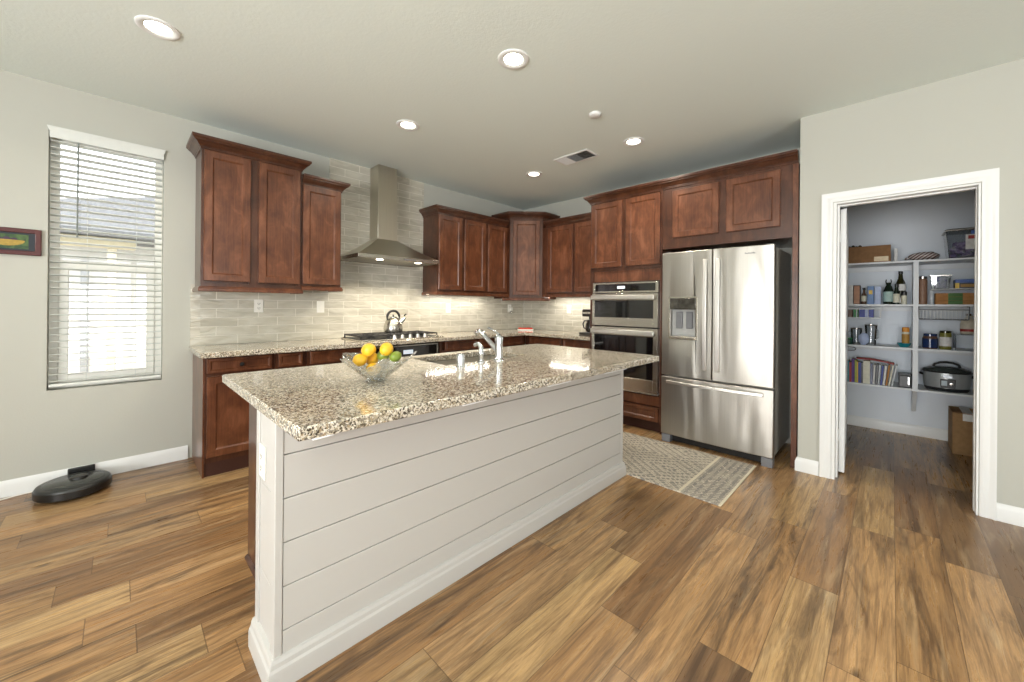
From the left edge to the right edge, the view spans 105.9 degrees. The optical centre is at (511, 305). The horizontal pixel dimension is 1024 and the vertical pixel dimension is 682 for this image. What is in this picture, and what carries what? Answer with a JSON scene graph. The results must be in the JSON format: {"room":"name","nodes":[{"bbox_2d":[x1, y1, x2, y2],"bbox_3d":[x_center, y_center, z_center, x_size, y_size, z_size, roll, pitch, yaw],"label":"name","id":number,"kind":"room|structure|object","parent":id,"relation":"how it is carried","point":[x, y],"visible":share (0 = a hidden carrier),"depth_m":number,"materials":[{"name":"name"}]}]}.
{"room":"kitchen","nodes":[
{"label":"kitchen","id":0,"kind":"room"},
{"bbox_2d":[0,70,523,480],"bbox_3d":[-2.613,-0.131,3.281,0.150,2.755,8.110,1,0,45],"label":"wall","id":1,"kind":"structure","parent":0,"point":[43,429],"depth_m":2.72,"materials":[{"name":"beige paint"}]},
{"bbox_2d":[0,227,41,255],"bbox_3d":[-3.289,-0.418,2.468,0.020,0.173,0.360,1,0,45],"label":"framed picture","id":2,"kind":"object","parent":1,"relation":"attached to","point":[14,241],"visible":1,"depth_m":2.53,"materials":[{"name":"brown wood"}]},
{"bbox_2d":[0,233,28,248],"bbox_3d":[-3.290,-0.418,2.466,0.001,0.093,0.255,1,0,45],"label":"print","id":3,"kind":"object","parent":2,"relation":"attached to","point":[7,240],"depth_m":2.52},
{"bbox_2d":[0,445,187,497],"bbox_3d":[-3.973,1.182,1.794,0.015,0.105,3.798,1,0,45],"label":"baseboard","id":4,"kind":"structure","parent":1,"relation":"attached to","point":[12,487],"depth_m":2.85,"materials":[{"name":"white paint"}]},
{"bbox_2d":[48,137,162,388],"bbox_3d":[-3.026,-0.315,2.906,0.065,1.795,0.583,1,0,45],"label":"window","id":5,"kind":"structure","parent":1,"relation":"in","point":[125,372],"depth_m":2.78,"materials":[{"name":"white plastic"}]},
{"bbox_2d":[47,125,165,387],"bbox_3d":[-2.961,-0.327,2.844,0.091,1.780,0.596,1,0,45],"label":"window blind","id":6,"kind":"object","parent":5,"relation":"attached to","point":[56,132],"visible":1,"depth_m":2.82,"materials":[{"name":"plastic"}]},
{"bbox_2d":[190,284,199,345],"bbox_3d":[-2.606,0.079,3.176,0.010,0.504,0.063,1,0,45],"label":"backsplash","id":7,"kind":"structure","parent":1,"relation":"attached to","point":[194,296],"depth_m":3.17,"materials":[{"name":"tile"}]},
{"bbox_2d":[186,131,311,293],"bbox_3d":[-2.219,-0.699,3.290,0.373,1.183,0.829,1,0,45],"label":"upper cabinet","id":8,"kind":"object","parent":1,"relation":"attached to","point":[248,209],"visible":1,"depth_m":3.14,"materials":[{"name":"brown wood"}]},
{"bbox_2d":[254,299,262,311],"bbox_3d":[-2.286,0.004,3.487,0.009,0.116,0.072,1,0,45],"label":"outlet","id":9,"kind":"object","parent":1,"relation":"attached to","point":[258,303],"visible":1,"depth_m":3.48,"materials":[{"name":"white plastic"}]},
{"bbox_2d":[200,290,328,344],"bbox_3d":[-2.225,0.052,3.563,0.010,0.564,1.022,1,0,45],"label":"backsplash","id":10,"kind":"structure","parent":1,"relation":"attached to","point":[225,317],"depth_m":3.50,"materials":[{"name":"tile"}]},
{"bbox_2d":[301,173,350,291],"bbox_3d":[-1.828,-0.652,3.688,0.373,1.034,0.409,1,0,45],"label":"upper cabinet","id":11,"kind":"object","parent":1,"relation":"attached to","point":[321,197],"visible":0.91,"depth_m":3.56,"materials":[{"name":"brown wood"}]},
{"bbox_2d":[328,158,423,338],"bbox_3d":[-1.474,-0.579,4.321,0.010,1.839,1.105,1,0,45],"label":"backsplash","id":12,"kind":"structure","parent":1,"relation":"attached to","point":[370,291],"depth_m":4.22,"materials":[{"name":"tile"}]},
{"bbox_2d":[341,164,438,266],"bbox_3d":[-1.298,-0.976,4.122,0.513,1.040,0.910,1,0,45],"label":"range hood","id":13,"kind":"object","parent":1,"relation":"attached to","point":[382,247],"visible":0.91,"depth_m":4.14,"materials":[{"name":"metal"}]},
{"bbox_2d":[419,204,489,295],"bbox_3d":[-0.711,-0.636,4.823,0.373,1.034,0.815,1,0,45],"label":"upper cabinet","id":14,"kind":"object","parent":1,"relation":"attached to","point":[456,238],"visible":1,"depth_m":4.67,"materials":[{"name":"brown wood"}]},
{"bbox_2d":[423,295,523,332],"bbox_3d":[-0.455,0.058,5.362,0.010,0.584,1.815,1,0,45],"label":"backsplash","id":15,"kind":"structure","parent":1,"relation":"attached to","point":[467,313],"depth_m":5.22,"materials":[{"name":"tile"}]},
{"bbox_2d":[486,216,509,296],"bbox_3d":[-0.274,-0.633,5.267,0.373,1.034,0.428,1,0,45],"label":"upper cabinet","id":16,"kind":"object","parent":1,"relation":"attached to","point":[497,232],"visible":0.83,"depth_m":5.15,"materials":[{"name":"brown wood"}]},
{"bbox_2d":[491,211,559,300],"bbox_3d":[0.192,-0.673,5.446,0.785,1.219,0.775,1,0,45],"label":"upper cabinet","id":17,"kind":"object","parent":1,"relation":"attached to","point":[526,227],"visible":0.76,"depth_m":5.32,"materials":[{"name":"brown wood"}]},
{"bbox_2d":[0,424,1023,681],"bbox_3d":[0.592,1.325,0.963,7.990,0.100,9.320,1,0,45],"label":"floor","id":18,"kind":"structure","parent":0,"point":[885,569],"depth_m":1.73,"materials":[{"name":"brown wood"}]},
{"bbox_2d":[32,470,111,502],"bbox_3d":[-2.910,1.191,2.566,0.350,0.089,0.353,1,0,45],"label":"robot vacuum","id":19,"kind":"object","parent":18,"relation":"on","point":[80,484],"visible":1,"depth_m":2.50,"materials":[{"name":"grey plastic"}]},
{"bbox_2d":[67,464,94,474],"bbox_3d":[-3.030,1.189,2.718,0.031,0.108,0.129,1,0,45],"label":"dock","id":20,"kind":"object","parent":18,"relation":"on","point":[90,467],"visible":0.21,"depth_m":2.71,"materials":[{"name":"black plastic"}]},
{"bbox_2d":[192,353,274,478],"bbox_3d":[-2.250,0.813,3.121,0.600,0.874,0.455,1,0,45],"label":"base cabinet","id":21,"kind":"object","parent":18,"relation":"on","point":[220,416],"visible":0.74,"depth_m":2.88,"materials":[{"name":"brown wood"}]},
{"bbox_2d":[189,329,589,358],"bbox_3d":[-0.648,0.369,4.007,1.637,0.040,4.011,1,0,45],"label":"countertop","id":22,"kind":"structure","parent":21,"relation":"on","point":[258,348],"depth_m":3.48,"materials":[{"name":"beige stone"}]},
{"bbox_2d":[341,330,443,341],"bbox_3d":[-1.245,0.319,4.084,0.500,0.050,0.910,1,0,45],"label":"gas cooktop","id":23,"kind":"object","parent":22,"relation":"in","point":[375,336],"visible":0.94,"depth_m":3.93,"materials":[{"name":"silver metal"}]},
{"bbox_2d":[341,335,443,341],"bbox_3d":[-1.245,0.337,4.084,0.500,0.013,0.910,1,0,45],"label":"tray","id":24,"kind":"object","parent":23,"relation":"on","point":[398,337],"depth_m":3.89,"materials":[{"name":"silver metal"}]},
{"bbox_2d":[384,309,406,332],"bbox_3d":[-1.295,0.169,4.224,0.204,0.249,0.207,1,0,16],"label":"kettle","id":25,"kind":"object","parent":23,"relation":"on","point":[393,324],"visible":1,"depth_m":4.16,"materials":[{"name":"silver metal"}]},
{"bbox_2d":[579,309,589,334],"bbox_3d":[1.003,0.206,4.833,0.228,0.315,0.260,1,0,45],"label":"coffee maker","id":26,"kind":"object","parent":22,"relation":"on","point":[585,312],"visible":0.41,"depth_m":4.78,"materials":[{"name":"black plastic"}]},
{"bbox_2d":[275,351,305,368],"bbox_3d":[-2.017,0.815,3.378,0.572,0.874,0.232,1,0,45],"label":"base cabinet","id":27,"kind":"object","parent":18,"relation":"on","point":[290,359],"visible":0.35,"depth_m":3.18,"materials":[{"name":"brown wood"}]},
{"bbox_2d":[306,347,361,365],"bbox_3d":[-1.751,0.817,3.649,0.572,0.874,0.522,1,0,45],"label":"base cabinet","id":28,"kind":"object","parent":18,"relation":"on","point":[332,356],"visible":0.18,"depth_m":3.39,"materials":[{"name":"brown wood"}]},
{"bbox_2d":[245,357,507,578],"bbox_3d":[-0.366,0.830,2.488,0.618,0.873,2.156,1,0,45],"label":"base cabinet","id":29,"kind":"object","parent":18,"relation":"on","point":[250,558],"visible":0.09,"depth_m":1.88,"materials":[{"name":"brown wood"}]},
{"bbox_2d":[222,344,658,441],"bbox_3d":[-0.186,0.373,2.356,1.165,0.040,2.387,1,0,45],"label":"countertop","id":30,"kind":"structure","parent":29,"relation":"on","point":[306,402],"depth_m":1.73,"materials":[{"name":"beige stone"}]},
{"bbox_2d":[340,351,416,382],"bbox_3d":[-0.633,0.281,1.797,0.303,0.136,0.301,1,0,45],"label":"fruit bowl","id":31,"kind":"object","parent":30,"relation":"on","point":[349,363],"visible":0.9,"depth_m":1.74,"materials":[{"name":"clear glass"}]},
{"bbox_2d":[352,354,367,365],"bbox_3d":[-0.702,0.252,1.783,0.060,0.058,0.063,1,0,45],"label":"lemon","id":32,"kind":"object","parent":31,"relation":"in","point":[359,359],"visible":0.8,"depth_m":1.76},
{"bbox_2d":[361,343,375,356],"bbox_3d":[-0.665,0.207,1.793,0.068,0.063,0.062,1,0,45],"label":"lemon","id":33,"kind":"object","parent":32,"relation":"on","point":[368,350],"visible":1,"depth_m":1.77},
{"bbox_2d":[366,363,381,375],"bbox_3d":[-0.638,0.294,1.781,0.064,0.060,0.063,1,0,45],"label":"lemon","id":34,"kind":"object","parent":31,"relation":"in","point":[368,370],"visible":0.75,"depth_m":1.76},
{"bbox_2d":[380,342,392,355],"bbox_3d":[-0.584,0.204,1.798,0.061,0.062,0.062,1,0,45],"label":"lemon","id":35,"kind":"object","parent":31,"relation":"in","point":[386,349],"visible":1,"depth_m":1.78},
{"bbox_2d":[389,351,401,361],"bbox_3d":[-0.542,0.238,1.795,0.049,0.050,0.056,1,0,45],"label":"lime","id":36,"kind":"object","parent":31,"relation":"in","point":[395,356],"visible":0.98,"depth_m":1.78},
{"bbox_2d":[456,353,464,366],"bbox_3d":[-0.297,0.315,2.232,0.056,0.075,0.056,1,0,45],"label":"air gap","id":37,"kind":"object","parent":30,"relation":"on","point":[460,356],"visible":1,"depth_m":2.21,"materials":[{"name":"silver metal"}]},
{"bbox_2d":[431,355,506,364],"bbox_3d":[-0.280,0.500,2.664,0.416,0.214,0.726,1,0,45],"label":"sink","id":38,"kind":"object","parent":30,"relation":"in","point":[487,357],"visible":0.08,"depth_m":2.90,"materials":[{"name":"metal"}]},
{"bbox_2d":[473,342,484,362],"bbox_3d":[-0.207,0.290,2.407,0.092,0.125,0.048,1,0,45],"label":"soap dispenser","id":39,"kind":"object","parent":30,"relation":"on","point":[480,352],"visible":1,"depth_m":2.38,"materials":[{"name":"silver metal"}]},
{"bbox_2d":[474,327,503,360],"bbox_3d":[-0.157,0.247,2.554,0.276,0.213,0.072,1,0,45],"label":"faucet","id":40,"kind":"object","parent":30,"relation":"on","point":[497,346],"visible":1,"depth_m":2.47,"materials":[{"name":"silver metal"}]},
{"bbox_2d":[375,342,437,356],"bbox_3d":[-1.251,0.823,4.107,0.606,0.872,0.820,1,0,45],"label":"oven","id":41,"kind":"object","parent":18,"relation":"on","point":[426,348],"visible":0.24,"depth_m":4.02,"materials":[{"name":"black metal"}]},
{"bbox_2d":[248,368,626,681],"bbox_3d":[-0.002,0.834,2.120,0.415,0.873,2.346,1,0,45],"label":"kitchen island","id":42,"kind":"object","parent":18,"relation":"on","point":[356,529],"visible":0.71,"depth_m":1.60,"materials":[{"name":"white paint"}]},
{"bbox_2d":[259,443,265,480],"bbox_3d":[-0.899,0.562,1.389,0.072,0.116,0.009,1,0,45],"label":"outlet","id":43,"kind":"object","parent":42,"relation":"attached to","point":[262,449],"visible":1,"depth_m":1.38,"materials":[{"name":"white plastic"}]},
{"bbox_2d":[438,339,476,360],"bbox_3d":[-0.795,0.826,4.620,0.572,0.874,0.538,1,0,45],"label":"base cabinet","id":44,"kind":"object","parent":18,"relation":"on","point":[456,345],"visible":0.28,"depth_m":4.39,"materials":[{"name":"brown wood"}]},
{"bbox_2d":[477,338,494,348],"bbox_3d":[-0.488,0.829,4.932,0.572,0.874,0.332,1,0,45],"label":"base cabinet","id":45,"kind":"object","parent":18,"relation":"on","point":[484,343],"visible":0.09,"depth_m":4.69,"materials":[{"name":"brown wood"}]},
{"bbox_2d":[503,335,524,346],"bbox_3d":[-0.192,0.831,5.233,0.572,0.874,0.507,1,0,45],"label":"base cabinet","id":46,"kind":"object","parent":18,"relation":"on","point":[511,340],"visible":0.2,"depth_m":5.05,"materials":[{"name":"brown wood"}]},
{"bbox_2d":[526,335,562,345],"bbox_3d":[0.590,0.838,5.196,0.620,0.874,0.572,1,0,45],"label":"base cabinet","id":47,"kind":"object","parent":18,"relation":"on","point":[529,339],"visible":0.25,"depth_m":4.98,"materials":[{"name":"brown wood"}]},
{"bbox_2d":[563,338,589,348],"bbox_3d":[0.974,0.842,4.817,0.453,0.874,0.572,1,0,45],"label":"base cabinet","id":48,"kind":"object","parent":18,"relation":"on","point":[566,342],"visible":0.15,"depth_m":4.62,"materials":[{"name":"brown wood"}]},
{"bbox_2d":[583,180,673,434],"bbox_3d":[1.368,0.027,4.339,0.892,2.510,0.712,1,0,45],"label":"tall cabinet","id":49,"kind":"object","parent":18,"relation":"on","point":[627,223],"visible":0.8,"depth_m":4.04,"materials":[{"name":"brown wood"}]},
{"bbox_2d":[590,280,659,395],"bbox_3d":[1.378,0.322,4.290,0.754,1.148,0.708,1,0,45],"label":"wall oven","id":50,"kind":"object","parent":49,"relation":"in","point":[625,315],"visible":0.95,"depth_m":4.00,"materials":[{"name":"silver metal"}]},
{"bbox_2d":[623,431,755,506],"bbox_3d":[1.107,1.275,3.296,1.500,0.008,0.883,1,0,45],"label":"area rug","id":51,"kind":"object","parent":18,"relation":"on","point":[710,478],"visible":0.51,"depth_m":3.00,"materials":[{"name":"fabric"}]},
{"bbox_2d":[661,243,790,467],"bbox_3d":[1.979,0.395,3.595,0.898,1.785,0.814,1,0,45],"label":"refrigerator","id":52,"kind":"object","parent":18,"relation":"on","point":[725,386],"visible":1,"depth_m":3.29,"materials":[{"name":"silver metal"}]},
{"bbox_2d":[660,149,799,467],"bbox_3d":[2.075,0.034,3.643,1.088,2.510,0.712,1,0,45],"label":"tall cabinet","id":53,"kind":"object","parent":18,"relation":"on","point":[756,201],"visible":0.78,"depth_m":3.31,"materials":[{"name":"brown wood"}]},
{"bbox_2d":[948,406,972,456],"bbox_3d":[4.121,1.123,3.410,0.339,0.368,0.345,1,0,45],"label":"carton","id":54,"kind":"object","parent":18,"relation":"on","point":[960,419],"visible":0.47,"depth_m":3.38,"materials":[{"name":"cardboard"}]},
{"bbox_2d":[0,0,1023,209],"bbox_3d":[0.618,-1.530,0.963,7.990,0.100,9.320,1,0,45],"label":"ceiling","id":55,"kind":"structure","parent":0,"point":[705,84],"depth_m":2.42,"materials":[{"name":"paint"}]},
{"bbox_2d":[134,15,180,40],"bbox_3d":[-1.915,-1.498,2.092,0.188,0.009,0.188,1,0,45],"label":"recessed light","id":56,"kind":"object","parent":55,"relation":"in","point":[146,23],"visible":1,"depth_m":2.08,"materials":[{"name":"white paint"}]},
{"bbox_2d":[396,120,419,130],"bbox_3d":[-0.861,-1.488,3.196,0.188,0.009,0.188,1,0,45],"label":"recessed light","id":57,"kind":"object","parent":55,"relation":"in","point":[409,125],"visible":1,"depth_m":3.19,"materials":[{"name":"white paint"}]},
{"bbox_2d":[498,49,528,68],"bbox_3d":[0.009,-1.480,2.328,0.188,0.009,0.188,1,0,45],"label":"recessed light","id":58,"kind":"object","parent":55,"relation":"in","point":[513,60],"visible":1,"depth_m":2.32,"materials":[{"name":"white paint"}]},
{"bbox_2d":[554,149,598,165],"bbox_3d":[0.640,-1.472,3.859,0.400,0.013,0.220,1,0,45],"label":"ceiling vent","id":59,"kind":"object","parent":55,"relation":"in","point":[585,154],"visible":1,"depth_m":3.85,"materials":[{"name":"metal"}]},
{"bbox_2d":[623,137,643,145],"bbox_3d":[1.094,-1.471,3.476,0.188,0.009,0.188,1,0,45],"label":"recessed light","id":60,"kind":"object","parent":55,"relation":"in","point":[633,141],"visible":1,"depth_m":3.47,"materials":[{"name":"white paint"}]},
{"bbox_2d":[524,148,799,443],"bbox_3d":[1.504,-0.094,4.813,3.570,2.755,0.150,1,0,45],"label":"wall","id":61,"kind":"structure","parent":0,"point":[576,206],"depth_m":5.27,"materials":[{"name":"beige paint"}]},
{"bbox_2d":[523,297,589,331],"bbox_3d":[0.762,0.069,5.430,1.630,0.584,0.010,1,0,45],"label":"backsplash","id":62,"kind":"structure","parent":61,"relation":"attached to","point":[552,314],"depth_m":5.53,"materials":[{"name":"tile"}]},
{"bbox_2d":[542,212,590,296],"bbox_3d":[0.859,-0.622,5.072,0.988,1.034,0.373,1,0,45],"label":"upper cabinet","id":63,"kind":"object","parent":61,"relation":"attached to","point":[566,259],"visible":0.7,"depth_m":5.02,"materials":[{"name":"brown wood"}]},
{"bbox_2d":[795,456,818,475],"bbox_3d":[2.281,1.238,2.988,0.146,0.105,0.045,1,0,45],"label":"baseboard","id":64,"kind":"structure","parent":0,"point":[804,465],"depth_m":2.97,"materials":[{"name":"white paint"}]},
{"bbox_2d":[798,113,841,460],"bbox_3d":[2.952,-0.081,3.655,0.120,2.755,1.890,1,0,45],"label":"wall","id":65,"kind":"structure","parent":0,"point":[810,125],"depth_m":2.98,"materials":[{"name":"beige paint"}]},
{"bbox_2d":[842,190,974,429],"bbox_3d":[4.377,-0.068,3.663,1.900,2.755,0.120,1,0,45],"label":"wall","id":66,"kind":"structure","parent":0,"point":[911,225],"depth_m":3.92,"materials":[{"name":"paint"}]},
{"bbox_2d":[847,414,947,440],"bbox_3d":[4.275,1.256,3.657,1.780,0.105,0.015,1,0,45],"label":"baseboard","id":67,"kind":"structure","parent":66,"relation":"attached to","point":[910,429],"depth_m":3.96,"materials":[{"name":"white paint"}]},
{"bbox_2d":[839,288,973,311],"bbox_3d":[4.151,-0.044,3.519,1.776,0.212,0.398,1,0,45],"label":"shelf","id":68,"kind":"object","parent":66,"relation":"attached to","point":[885,307],"depth_m":3.75,"materials":[{"name":"wood"}]},
{"bbox_2d":[848,285,852,303],"bbox_3d":[3.530,-0.110,4.020,0.035,0.195,0.120,1,0,45],"label":"food box","id":69,"kind":"object","parent":68,"relation":"on","point":[850,291],"visible":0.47,"depth_m":3.98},
{"bbox_2d":[853,285,860,303],"bbox_3d":[3.562,-0.109,3.987,0.052,0.193,0.121,1,0,45],"label":"food box","id":70,"kind":"object","parent":68,"relation":"on","point":[856,288],"visible":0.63,"depth_m":3.95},
{"bbox_2d":[848,306,881,318],"bbox_3d":[3.581,0.068,3.943,0.278,0.123,0.204,1,0,45],"label":"basket","id":71,"kind":"object","parent":68,"relation":"hanging from","point":[879,317],"visible":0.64,"depth_m":3.84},
{"bbox_2d":[859,309,873,317],"bbox_3d":[3.579,0.076,3.898,0.105,0.088,0.101,1,0,45],"label":"snack packet","id":72,"kind":"object","parent":71,"relation":"in","point":[862,312],"visible":0.92,"depth_m":3.86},
{"bbox_2d":[867,286,873,303],"bbox_3d":[3.630,-0.102,3.906,0.048,0.180,0.101,1,0,45],"label":"food box","id":73,"kind":"object","parent":68,"relation":"on","point":[870,289],"visible":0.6,"depth_m":3.87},
{"bbox_2d":[875,286,880,303],"bbox_3d":[3.667,-0.101,3.871,0.045,0.178,0.100,1,0,45],"label":"food box","id":74,"kind":"object","parent":68,"relation":"on","point":[877,288],"visible":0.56,"depth_m":3.83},
{"bbox_2d":[883,280,893,303],"bbox_3d":[3.728,-0.134,3.824,0.078,0.246,0.077,1,0,45],"label":"bottle","id":75,"kind":"object","parent":68,"relation":"on","point":[888,291],"visible":0.96,"depth_m":3.80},
{"bbox_2d":[893,284,899,303],"bbox_3d":[3.733,-0.110,3.749,0.048,0.198,0.047,1,0,45],"label":"sauce bottle","id":76,"kind":"object","parent":68,"relation":"on","point":[896,295],"visible":0.96,"depth_m":3.74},
{"bbox_2d":[896,271,905,303],"bbox_3d":[3.830,-0.172,3.808,0.076,0.325,0.075,1,0,45],"label":"oil bottle","id":77,"kind":"object","parent":68,"relation":"on","point":[902,285],"visible":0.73,"depth_m":3.79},
{"bbox_2d":[919,276,926,303],"bbox_3d":[3.886,-0.142,3.655,0.061,0.265,0.062,1,0,45],"label":"pasta jar","id":78,"kind":"object","parent":68,"relation":"on","point":[922,279],"visible":0.77,"depth_m":3.63,"materials":[{"name":"brown glass"}]},
{"bbox_2d":[929,274,952,288],"bbox_3d":[3.981,-0.216,3.591,0.141,0.127,0.156,1,0,45],"label":"clear bin","id":79,"kind":"object","parent":68,"relation":"on","point":[939,283],"visible":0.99,"depth_m":3.56,"materials":[{"name":"plastic"}]},
{"bbox_2d":[918,306,969,320],"bbox_3d":[3.938,0.071,3.532,0.313,0.123,0.140,1,0,45],"label":"hanging basket","id":80,"kind":"object","parent":68,"relation":"hanging from","point":[922,318],"visible":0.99,"depth_m":3.51,"materials":[{"name":"grey metal"}]},
{"bbox_2d":[934,301,973,304],"bbox_3d":[4.049,-0.025,3.535,0.243,0.034,0.151,1,0,45],"label":"snack box","id":81,"kind":"object","parent":68,"relation":"on","point":[935,302],"visible":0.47,"depth_m":3.48,"materials":[{"name":"green cardboard"}]},
{"bbox_2d":[934,297,973,300],"bbox_3d":[4.050,-0.060,3.535,0.243,0.034,0.151,1,0,45],"label":"snack box","id":82,"kind":"object","parent":81,"relation":"on","point":[935,298],"visible":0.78,"depth_m":3.49,"materials":[{"name":"green cardboard"}]},
{"bbox_2d":[934,293,973,296],"bbox_3d":[4.050,-0.094,3.535,0.243,0.034,0.151,1,0,45],"label":"snack box","id":83,"kind":"object","parent":82,"relation":"on","point":[935,294],"visible":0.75,"depth_m":3.48,"materials":[{"name":"green cardboard"}]},
{"bbox_2d":[953,279,973,288],"bbox_3d":[4.100,-0.192,3.487,0.144,0.082,0.164,1,0,45],"label":"game box","id":84,"kind":"object","parent":68,"relation":"on","point":[957,283],"visible":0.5,"depth_m":3.44,"materials":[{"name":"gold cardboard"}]},
{"bbox_2d":[847,380,972,397],"bbox_3d":[4.143,0.821,3.519,1.776,0.068,0.398,1,0,45],"label":"shelf","id":85,"kind":"object","parent":66,"relation":"attached to","point":[921,388],"visible":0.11,"depth_m":3.65,"materials":[{"name":"wood"}]},
{"bbox_2d":[863,360,870,383],"bbox_3d":[3.600,0.669,3.919,0.050,0.225,0.155,1,0,45],"label":"book","id":86,"kind":"object","parent":85,"relation":"on","point":[866,363],"visible":0.88,"depth_m":3.86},
{"bbox_2d":[888,364,893,385],"bbox_3d":[3.725,0.681,3.796,0.040,0.205,0.155,1,0,45],"label":"book","id":87,"kind":"object","parent":85,"relation":"on","point":[892,367],"visible":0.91,"depth_m":3.74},
{"bbox_2d":[856,357,893,364],"bbox_3d":[3.655,0.555,3.890,0.280,0.041,0.120,1,0,45],"label":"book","id":88,"kind":"object","parent":87,"relation":"on","point":[865,358],"visible":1,"depth_m":3.87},
{"bbox_2d":[898,372,911,387],"bbox_3d":[3.791,0.719,3.727,0.090,0.130,0.127,1,0,45],"label":"tin","id":89,"kind":"object","parent":85,"relation":"on","point":[904,378],"visible":1,"depth_m":3.69,"materials":[{"name":"silver metal"}]},
{"bbox_2d":[911,262,918,388],"bbox_3d":[3.904,0.190,3.744,0.036,1.189,0.374,1,0,45],"label":"divider","id":90,"kind":"object","parent":85,"relation":"on","point":[915,266],"visible":0.9,"depth_m":3.61,"materials":[{"name":"wood"}]},
{"bbox_2d":[919,361,972,392],"bbox_3d":[4.042,0.653,3.593,0.298,0.266,0.298,1,0,0],"label":"slow cooker","id":91,"kind":"object","parent":85,"relation":"on","point":[958,379],"visible":0.98,"depth_m":3.51,"materials":[{"name":"silver metal"}]},
{"bbox_2d":[848,333,973,355],"bbox_3d":[4.147,0.366,3.519,1.776,0.212,0.398,1,0,45],"label":"shelf","id":92,"kind":"object","parent":66,"relation":"attached to","point":[887,347],"depth_m":3.71,"materials":[{"name":"wood"}]},
{"bbox_2d":[858,333,868,344],"bbox_3d":[3.544,0.336,3.890,0.084,0.124,0.036,1,0,45],"label":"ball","id":93,"kind":"object","parent":92,"relation":"on","point":[863,338],"visible":1,"depth_m":3.88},
{"bbox_2d":[864,324,878,344],"bbox_3d":[3.619,0.297,3.892,0.101,0.205,0.113,1,0,35],"label":"pitcher","id":94,"kind":"object","parent":92,"relation":"on","point":[866,325],"visible":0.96,"depth_m":3.86,"materials":[{"name":"silver metal"}]},
{"bbox_2d":[897,343,911,346],"bbox_3d":[3.774,0.382,3.719,0.104,0.038,0.104,1,0,45],"label":"bowl","id":95,"kind":"object","parent":92,"relation":"on","point":[899,344],"visible":0.95,"depth_m":3.69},
{"bbox_2d":[902,327,909,343],"bbox_3d":[3.789,0.300,3.718,0.054,0.180,0.053,1,0,45],"label":"bottle","id":96,"kind":"object","parent":95,"relation":"in","point":[905,330],"visible":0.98,"depth_m":3.70,"materials":[{"name":"orange plastic"}]},
{"bbox_2d":[922,333,937,348],"bbox_3d":[3.910,0.332,3.612,0.102,0.140,0.101,1,0,45],"label":"jar","id":97,"kind":"object","parent":92,"relation":"on","point":[929,340],"visible":1,"depth_m":3.58,"materials":[{"name":"glass"}]},
{"bbox_2d":[939,330,951,349],"bbox_3d":[3.971,0.317,3.539,0.080,0.171,0.079,1,0,45],"label":"jar","id":98,"kind":"object","parent":92,"relation":"on","point":[945,337],"visible":1,"depth_m":3.51,"materials":[{"name":"glass"}]},
{"bbox_2d":[960,314,973,333],"bbox_3d":[4.147,0.167,3.507,0.105,0.185,0.101,1,0,45],"label":"jug","id":99,"kind":"object","parent":92,"relation":"on","point":[966,327],"visible":0.66,"depth_m":3.48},
{"bbox_2d":[848,257,974,272],"bbox_3d":[4.154,-0.387,3.519,1.776,0.068,0.398,1,0,45],"label":"shelf","id":100,"kind":"object","parent":66,"relation":"attached to","point":[967,262],"visible":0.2,"depth_m":3.79,"materials":[{"name":"wood"}]},
{"bbox_2d":[848,245,890,263],"bbox_3d":[3.642,-0.526,3.954,0.338,0.200,0.262,1,0,45],"label":"cardboard box","id":101,"kind":"object","parent":100,"relation":"on","point":[879,253],"visible":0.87,"depth_m":3.85,"materials":[{"name":"cardboard"}]},
{"bbox_2d":[905,252,939,259],"bbox_3d":[3.907,-0.465,3.679,0.231,0.086,0.204,1,0,45],"label":"folded cloth","id":102,"kind":"object","parent":100,"relation":"on","point":[921,255],"visible":0.75,"depth_m":3.62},
{"bbox_2d":[941,227,974,257],"bbox_3d":[4.147,-0.555,3.500,0.325,0.267,0.310,1,0,45],"label":"storage tote","id":103,"kind":"object","parent":100,"relation":"on","point":[968,245],"visible":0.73,"depth_m":3.48,"materials":[{"name":"clear plastic"}]},
{"bbox_2d":[943,230,961,257],"bbox_3d":[4.147,-0.544,3.500,0.305,0.245,0.290,1,0,45],"label":"tub","id":104,"kind":"object","parent":103,"relation":"in","point":[956,249],"depth_m":3.54,"materials":[{"name":"clear plastic"}]},
{"bbox_2d":[911,391,916,410],"bbox_3d":[3.934,0.930,3.778,0.030,0.251,0.276,1,0,45],"label":"shelf bracket","id":105,"kind":"object","parent":66,"relation":"attached to","point":[914,393],"visible":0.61,"depth_m":3.77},
{"bbox_2d":[817,58,1023,514],"bbox_3d":[3.803,-0.073,1.583,4.000,2.755,0.130,1,0,45],"label":"wall","id":106,"kind":"structure","parent":0,"point":[972,121],"depth_m":2.43,"materials":[{"name":"beige paint"}]},
{"bbox_2d":[838,209,848,472],"bbox_3d":[2.752,0.271,3.210,0.051,2.023,0.672,1,0,42],"label":"door","id":107,"kind":"structure","parent":106,"relation":"in","point":[844,224],"depth_m":2.97,"materials":[{"name":"white paint"}]},
{"bbox_2d":[819,168,999,520],"bbox_3d":[2.686,0.231,2.680,0.840,2.126,0.170,1,0,45],"label":"trim","id":108,"kind":"structure","parent":106,"relation":"attached to","point":[990,178],"depth_m":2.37,"materials":[{"name":"white paint"}]},
{"bbox_2d":[996,502,1023,526],"bbox_3d":[4.046,1.254,1.230,3.143,0.105,0.015,1,0,45],"label":"baseboard","id":109,"kind":"structure","parent":106,"relation":"attached to","point":[1009,514],"depth_m":2.29,"materials":[{"name":"white paint"}]},
{"label":"outside","id":110,"kind":"structure","parent":0,"visible":0},
{"bbox_3d":[-5.128,1.434,7.840,9.710,0.180,16.000,1,0,45],"label":"ground","id":111,"kind":"structure","parent":110,"visible":0},
{"bbox_2d":[60,197,154,372],"bbox_3d":[-6.233,-0.276,5.996,3.900,3.220,10.200,1,0,45],"label":"neighbor house","id":112,"kind":"structure","parent":111,"relation":"on","point":[122,348],"depth_m":5.13,"materials":[{"name":"white paint"}]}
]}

